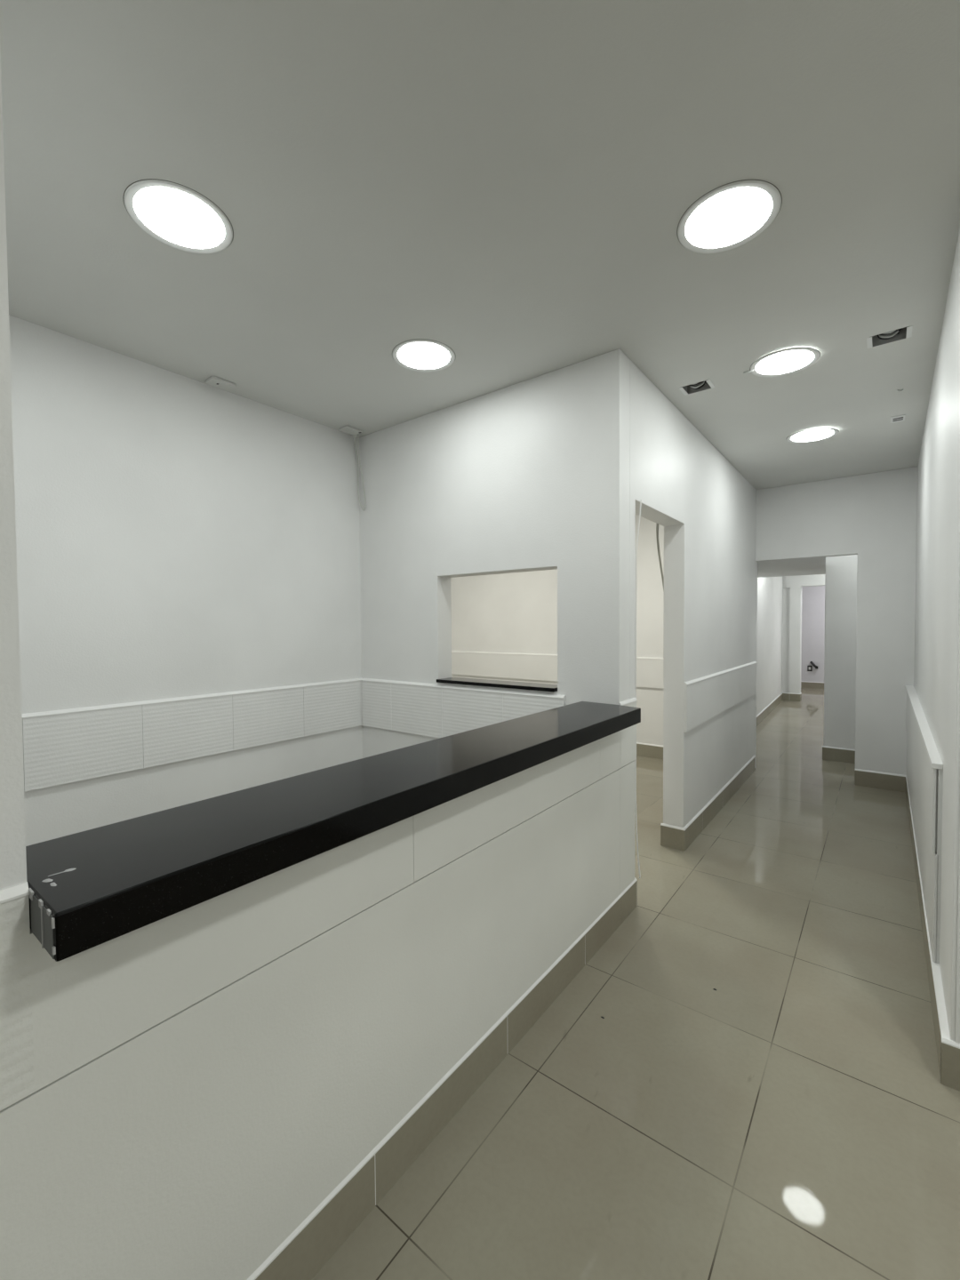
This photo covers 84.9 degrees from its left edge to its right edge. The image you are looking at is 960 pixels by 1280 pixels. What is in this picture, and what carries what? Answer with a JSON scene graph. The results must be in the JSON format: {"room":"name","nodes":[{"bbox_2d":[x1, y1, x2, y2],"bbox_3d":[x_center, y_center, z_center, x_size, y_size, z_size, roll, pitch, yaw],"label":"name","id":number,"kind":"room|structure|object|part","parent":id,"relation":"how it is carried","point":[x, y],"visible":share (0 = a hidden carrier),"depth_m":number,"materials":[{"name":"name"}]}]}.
{"room":"reception area","nodes":[
{"label":"reception area","id":0,"kind":"room"},
{"bbox_2d":[0,48,26,889],"bbox_3d":[-1.786,0.103,-0.388,0.300,2.819,3.203,1,2,38],"label":"wall","id":1,"kind":"structure","parent":0,"point":[12,829],"depth_m":0.78,"materials":[{"name":"white paint"}]},
{"bbox_2d":[0,881,34,1111],"bbox_3d":[-1.660,0.572,-0.469,0.010,0.324,3.203,1,2,38],"label":"panel","id":2,"kind":"object","parent":1,"relation":"attached to","point":[17,1070],"visible":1,"depth_m":0.78,"materials":[{"name":"white"}]},
{"bbox_2d":[8,314,362,846],"bbox_3d":[-1.626,0.010,2.839,0.120,2.819,2.395,1,2,38],"label":"wall","id":3,"kind":"structure","parent":0,"point":[177,535],"depth_m":2.73,"materials":[{"name":"white paint"}]},
{"bbox_2d":[21,678,362,791],"bbox_3d":[-1.523,0.468,2.865,0.023,0.336,2.252,1,2,38],"label":"panel","id":4,"kind":"object","parent":3,"relation":"attached to","point":[60,747],"visible":0.91,"depth_m":2.74,"materials":[{"name":"white"}]},
{"bbox_2d":[0,0,959,489],"bbox_3d":[2.541,-1.551,4.998,8.700,0.120,17.500,1,2,38],"label":"ceiling","id":5,"kind":"structure","parent":0,"point":[507,185],"depth_m":1.62,"materials":[{"name":"paint"}]},
{"bbox_2d":[122,178,233,254],"bbox_3d":[-0.976,-1.370,1.714,0.312,0.005,0.312,1,2,38],"label":"recessed light","id":6,"kind":"object","parent":5,"relation":"in","point":[178,216],"visible":1,"depth_m":1.70,"materials":[{"name":"white plastic"}]},
{"bbox_2d":[133,186,224,248],"bbox_3d":[-0.976,-1.371,1.714,0.260,0.001,0.260,1,2,38],"label":"diffuser","id":7,"kind":"object","parent":6,"relation":"attached to","point":[175,216],"depth_m":1.71,"materials":[{"name":"white plastic"}]},
{"bbox_2d":[205,376,235,391],"bbox_3d":[-1.409,-1.393,2.852,0.086,0.016,0.124,1,2,38],"label":"cover plate","id":8,"kind":"object","parent":5,"relation":"attached to","point":[212,380],"visible":1,"depth_m":2.84,"materials":[{"name":"paint"}]},
{"bbox_2d":[339,425,362,435],"bbox_3d":[-0.873,-1.417,3.549,0.086,0.016,0.124,1,2,38],"label":"cover plate","id":9,"kind":"object","parent":5,"relation":"attached to","point":[351,430],"visible":1,"depth_m":3.54,"materials":[{"name":"paint"}]},
{"bbox_2d":[353,433,365,511],"bbox_3d":[-0.848,-1.165,3.650,0.070,0.523,0.077,1,2,38],"label":"cable","id":10,"kind":"object","parent":9,"relation":"hanging from","point":[364,509],"visible":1,"depth_m":3.66,"materials":[{"name":"white plastic"}]},
{"bbox_2d":[392,338,455,372],"bbox_3d":[-0.277,-1.400,2.595,0.312,0.005,0.312,1,2,38],"label":"recessed light","id":11,"kind":"object","parent":5,"relation":"in","point":[419,355],"visible":1,"depth_m":2.58,"materials":[{"name":"white plastic"}]},
{"bbox_2d":[397,342,450,368],"bbox_3d":[-0.277,-1.401,2.595,0.260,0.001,0.260,1,2,38],"label":"diffuser","id":12,"kind":"object","parent":11,"relation":"attached to","point":[410,355],"depth_m":2.59,"materials":[{"name":"white plastic"}]},
{"bbox_2d":[679,379,715,395],"bbox_3d":[1.223,-1.450,2.961,0.166,0.056,0.122,1,2,38],"label":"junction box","id":13,"kind":"object","parent":5,"relation":"attached to","point":[707,384],"visible":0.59,"depth_m":2.99,"materials":[{"name":"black metal"}]},
{"bbox_2d":[676,179,782,253],"bbox_3d":[0.815,-1.383,1.731,0.312,0.005,0.312,1,2,38],"label":"recessed light","id":14,"kind":"object","parent":5,"relation":"in","point":[729,216],"visible":1,"depth_m":1.71,"materials":[{"name":"white plastic"}]},
{"bbox_2d":[685,186,772,247],"bbox_3d":[0.815,-1.384,1.731,0.260,0.001,0.260,1,2,38],"label":"diffuser","id":15,"kind":"object","parent":14,"relation":"attached to","point":[731,217],"depth_m":1.72,"materials":[{"name":"white plastic"}]},
{"bbox_2d":[749,346,820,376],"bbox_3d":[1.550,-1.412,2.678,0.312,0.007,0.312,2,4,38],"label":"recessed light","id":16,"kind":"object","parent":5,"relation":"in","point":[788,361],"visible":1,"depth_m":2.67,"materials":[{"name":"white plastic"}]},
{"bbox_2d":[755,350,814,374],"bbox_3d":[1.550,-1.413,2.678,0.260,0.004,0.260,2,3,38],"label":"diffuser","id":17,"kind":"object","parent":16,"relation":"attached to","point":[788,361],"depth_m":2.67,"materials":[{"name":"white plastic"}]},
{"bbox_2d":[757,557,825,577],"bbox_3d":[3.453,-1.177,6.164,1.173,0.707,2.080,1,2,38],"label":"beam","id":18,"kind":"structure","parent":5,"relation":"attached to","point":[817,565],"depth_m":5.92,"materials":[{"name":"white paint"}]},
{"bbox_2d":[786,427,839,443],"bbox_3d":[2.352,-1.446,3.720,0.312,0.006,0.312,2,3,38],"label":"recessed light","id":19,"kind":"object","parent":5,"relation":"in","point":[813,435],"visible":1,"depth_m":3.71,"materials":[{"name":"white plastic"}]},
{"bbox_2d":[791,429,833,441],"bbox_3d":[2.352,-1.447,3.720,0.260,0.002,0.260,3,3,37],"label":"diffuser","id":20,"kind":"object","parent":19,"relation":"attached to","point":[816,434],"depth_m":3.71,"materials":[{"name":"white plastic"}]},
{"bbox_2d":[866,325,912,348],"bbox_3d":[1.911,-1.440,2.452,0.166,0.056,0.122,1,2,38],"label":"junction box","id":21,"kind":"object","parent":5,"relation":"attached to","point":[904,332],"visible":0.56,"depth_m":2.47,"materials":[{"name":"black metal"}]},
{"bbox_2d":[890,414,905,423],"bbox_3d":[2.726,-1.443,3.426,0.074,0.008,0.116,1,2,38],"label":"ceiling vent","id":22,"kind":"object","parent":5,"relation":"in","point":[900,418],"visible":1,"depth_m":3.41,"materials":[{"name":"white plastic"}]},
{"bbox_2d":[358,348,630,758],"bbox_3d":[-0.930,-0.025,3.899,4.172,2.819,0.135,1,2,38],"label":"wall","id":23,"kind":"structure","parent":0,"point":[532,475],"depth_m":2.96,"materials":[{"name":"white paint"}]},
{"bbox_2d":[361,678,565,738],"bbox_3d":[-0.195,0.448,3.249,1.610,0.336,0.023,1,2,38],"label":"panel","id":24,"kind":"object","parent":23,"relation":"attached to","point":[434,710],"visible":0.8,"depth_m":3.28,"materials":[{"name":"white"}]},
{"bbox_2d":[436,677,557,691],"bbox_3d":[0.110,0.259,3.104,0.841,0.020,0.172,1,2,38],"label":"sill","id":25,"kind":"structure","parent":23,"relation":"attached to","point":[523,685],"depth_m":3.04,"materials":[{"name":"black stone"}]},
{"bbox_2d":[450,514,663,745],"bbox_3d":[1.028,-0.114,6.554,4.037,2.819,0.115,1,2,38],"label":"wall","id":26,"kind":"structure","parent":0,"point":[515,612],"depth_m":6.72,"materials":[{"name":"white paint"}]},
{"bbox_2d":[451,650,663,688],"bbox_3d":[0.988,0.347,6.512,4.037,0.336,0.025,1,2,38],"label":"panel","id":27,"kind":"object","parent":26,"relation":"attached to","point":[505,665],"depth_m":6.83,"materials":[{"name":"white paint"}]},
{"bbox_2d":[636,742,663,759],"bbox_3d":[0.999,1.222,6.543,4.037,0.149,0.011,1,2,38],"label":"baseboard","id":28,"kind":"structure","parent":26,"relation":"attached to","point":[643,749],"depth_m":5.85,"materials":[{"name":"beige tile"}]},
{"bbox_2d":[620,877,637,923],"bbox_3d":[0.760,1.333,2.692,0.011,0.149,0.211,1,2,38],"label":"baseboard","id":29,"kind":"structure","parent":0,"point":[628,895],"depth_m":2.69,"materials":[{"name":"beige tile"}]},
{"bbox_2d":[312,688,959,1279],"bbox_3d":[2.562,1.377,5.081,8.700,0.100,17.500,1,2,38],"label":"floor","id":30,"kind":"structure","parent":0,"point":[792,1118],"depth_m":1.68,"materials":[{"name":"beige tile"}]},
{"bbox_2d":[29,730,621,1279],"bbox_3d":[-0.060,0.927,1.754,0.178,1.026,2.251,1,2,38],"label":"half wall","id":31,"kind":"structure","parent":30,"relation":"on","point":[228,1085],"depth_m":1.18,"materials":[{"name":"paint"}]},
{"bbox_3d":[0.002,0.538,1.693,0.007,0.246,2.250,1,2,38],"label":"panel","id":32,"kind":"part","parent":31,"relation":"part of","materials":[{"name":"paint"}]},
{"bbox_2d":[25,701,640,961],"bbox_3d":[-0.031,0.379,1.712,0.330,0.070,2.249,1,2,38],"label":"countertop","id":33,"kind":"structure","parent":31,"relation":"on","point":[91,888],"depth_m":1.05,"materials":[{"name":"black stone"}]},
{"bbox_2d":[823,554,857,749],"bbox_3d":[4.256,-0.108,5.538,1.007,2.819,0.430,1,2,38],"label":"wall","id":34,"kind":"structure","parent":30,"relation":"on","point":[841,572],"depth_m":5.59,"materials":[{"name":"white paint"}]},
{"bbox_2d":[822,745,855,763],"bbox_3d":[4.126,1.232,5.405,1.018,0.149,0.011,1,2,38],"label":"baseboard","id":35,"kind":"structure","parent":34,"relation":"attached to","point":[828,753],"depth_m":5.62,"materials":[{"name":"beige tile"}]},
{"bbox_2d":[629,360,756,827],"bbox_3d":[1.714,-0.047,4.025,0.135,2.819,3.290,1,2,38],"label":"wall","id":36,"kind":"structure","parent":0,"point":[706,508],"depth_m":3.56,"materials":[{"name":"white paint"}]},
{"bbox_2d":[619,760,635,893],"bbox_3d":[0.751,0.946,2.677,0.006,0.628,0.197,1,2,38],"label":"panel","id":37,"kind":"object","parent":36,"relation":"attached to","point":[628,772],"visible":1,"depth_m":2.67,"materials":[{"name":"paint"}]},
{"bbox_2d":[619,697,637,767],"bbox_3d":[0.754,0.466,2.668,0.010,0.324,0.211,1,2,38],"label":"panel","id":38,"kind":"object","parent":36,"relation":"attached to","point":[628,735],"visible":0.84,"depth_m":2.67,"materials":[{"name":"paint"}]},
{"bbox_2d":[634,499,641,878],"bbox_3d":[0.827,0.266,2.744,0.032,1.978,0.010,1,2,38],"label":"bead","id":39,"kind":"object","parent":36,"relation":"attached to","point":[641,500],"visible":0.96,"depth_m":2.74,"materials":[{"name":"white"}]},
{"bbox_2d":[656,523,663,591],"bbox_3d":[1.223,-0.416,3.529,0.047,0.794,0.246,1,2,38],"label":"cable","id":40,"kind":"object","parent":36,"relation":"attached to","point":[657,524],"visible":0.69,"depth_m":3.52,"materials":[{"name":"grey plastic"}]},
{"bbox_2d":[660,823,685,851],"bbox_3d":[1.279,1.307,3.486,0.157,0.149,0.011,1,2,38],"label":"baseboard","id":41,"kind":"object","parent":36,"relation":"attached to","point":[671,836],"visible":1,"depth_m":3.48,"materials":[{"name":"beige tile"}]},
{"bbox_2d":[683,755,755,849],"bbox_3d":[2.062,1.276,4.384,0.011,0.149,2.368,1,2,38],"label":"baseboard","id":42,"kind":"structure","parent":36,"relation":"attached to","point":[700,820],"depth_m":4.09,"materials":[{"name":"beige tile"}]},
{"bbox_2d":[684,661,757,732],"bbox_3d":[2.060,0.407,4.358,0.019,0.324,2.364,1,2,38],"label":"panel","id":43,"kind":"object","parent":36,"relation":"attached to","point":[707,697],"visible":1,"depth_m":4.03,"materials":[{"name":"white paint"}]},
{"bbox_2d":[756,576,782,715],"bbox_3d":[4.095,-0.172,7.843,0.158,2.819,5.478,1,2,36],"label":"wall","id":44,"kind":"structure","parent":0,"point":[769,646],"depth_m":8.57,"materials":[{"name":"white paint"}]},
{"bbox_2d":[756,693,782,726],"bbox_3d":[4.172,1.163,7.829,0.011,0.149,5.473,1,2,36],"label":"baseboard","id":45,"kind":"structure","parent":44,"relation":"attached to","point":[773,704],"depth_m":8.53,"materials":[{"name":"beige tile"}]},
{"bbox_2d":[781,574,825,693],"bbox_3d":[6.607,-0.240,9.613,2.250,2.819,0.200,1,2,38],"label":"wall","id":46,"kind":"structure","parent":0,"point":[791,652],"depth_m":10.00,"materials":[{"name":"white paint"}]},
{"bbox_2d":[782,692,799,701],"bbox_3d":[5.943,1.088,10.035,0.305,0.149,0.011,1,2,38],"label":"baseboard","id":47,"kind":"structure","parent":46,"relation":"attached to","point":[786,696],"depth_m":10.03,"materials":[{"name":"beige tile"}]},
{"bbox_2d":[800,585,825,682],"bbox_3d":[7.937,-0.307,11.629,2.800,2.819,0.120,1,2,38],"label":"wall","id":48,"kind":"structure","parent":0,"point":[812,597],"depth_m":11.87,"materials":[{"name":"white paint"}]},
{"bbox_2d":[807,665,812,671],"bbox_3d":[7.485,0.643,11.923,0.090,0.124,0.016,1,2,38],"label":"wall outlet","id":49,"kind":"object","parent":48,"relation":"attached to","point":[809,668],"visible":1,"depth_m":11.92,"materials":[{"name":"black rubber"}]},
{"bbox_2d":[800,680,823,688],"bbox_3d":[7.867,1.029,11.646,2.700,0.149,0.011,1,2,38],"label":"baseboard","id":50,"kind":"structure","parent":48,"relation":"attached to","point":[804,684],"depth_m":11.89,"materials":[{"name":"beige tile"}]},
{"bbox_2d":[809,661,817,668],"bbox_3d":[7.531,0.562,11.845,0.156,0.166,0.092,1,2,38],"label":"plug","id":51,"kind":"object","parent":48,"relation":"attached to","point":[811,662],"visible":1,"depth_m":11.81,"materials":[{"name":"black plastic"}]},
{"bbox_2d":[753,466,917,775],"bbox_3d":[3.238,-0.085,4.990,1.375,2.819,0.100,1,2,38],"label":"wall","id":52,"kind":"structure","parent":0,"point":[872,516],"depth_m":4.71,"materials":[{"name":"white paint"}]},
{"bbox_2d":[854,768,906,792],"bbox_3d":[3.596,1.256,4.690,0.410,0.149,0.011,1,2,38],"label":"baseboard","id":53,"kind":"structure","parent":52,"relation":"attached to","point":[865,778],"depth_m":4.70,"materials":[{"name":"beige tile"}]},
{"bbox_2d":[913,226,959,1041],"bbox_3d":[3.728,-0.013,2.319,2.716,2.819,3.780,1,2,38],"label":"wall","id":54,"kind":"structure","parent":0,"point":[937,616],"depth_m":2.02,"materials":[{"name":"white paint"}]},
{"bbox_2d":[906,731,941,963],"bbox_3d":[2.772,1.012,3.313,0.044,0.431,3.185,1,2,38],"label":"panel","id":55,"kind":"object","parent":54,"relation":"attached to","point":[930,864],"visible":0.74,"depth_m":2.40,"materials":[{"name":"white paint"}]},
{"bbox_2d":[905,692,943,855],"bbox_3d":[2.766,0.628,3.305,0.052,0.338,3.185,1,2,38],"label":"panel","id":56,"kind":"object","parent":54,"relation":"attached to","point":[930,780],"visible":0.74,"depth_m":2.31,"materials":[{"name":"white paint"}]},
{"bbox_2d":[905,685,943,769],"bbox_3d":[2.760,0.449,3.298,0.058,0.021,3.193,1,2,38],"label":"ledge","id":57,"kind":"object","parent":54,"relation":"attached to","point":[932,753],"visible":0.94,"depth_m":2.67,"materials":[{"name":"white"}]},
{"bbox_2d":[905,776,950,1075],"bbox_3d":[2.624,1.308,3.130,0.049,0.148,3.648,1,2,38],"label":"baseboard","id":58,"kind":"structure","parent":54,"relation":"attached to","point":[933,971],"depth_m":2.05,"materials":[{"name":"beige tile"}]},
{"bbox_2d":[940,1036,959,1091],"bbox_3d":[2.573,1.373,0.862,2.738,0.149,0.011,1,2,38],"label":"baseboard","id":59,"kind":"structure","parent":54,"relation":"attached to","point":[950,1050],"depth_m":1.68,"materials":[{"name":"beige tile"}]},
{"bbox_2d":[955,818,959,1043],"bbox_3d":[1.511,-0.052,1.635,0.010,2.671,0.004,1,2,38],"label":"trim","id":60,"kind":"structure","parent":54,"relation":"attached to","point":[957,1005],"depth_m":1.67,"materials":[{"name":"white paint"}]}
]}

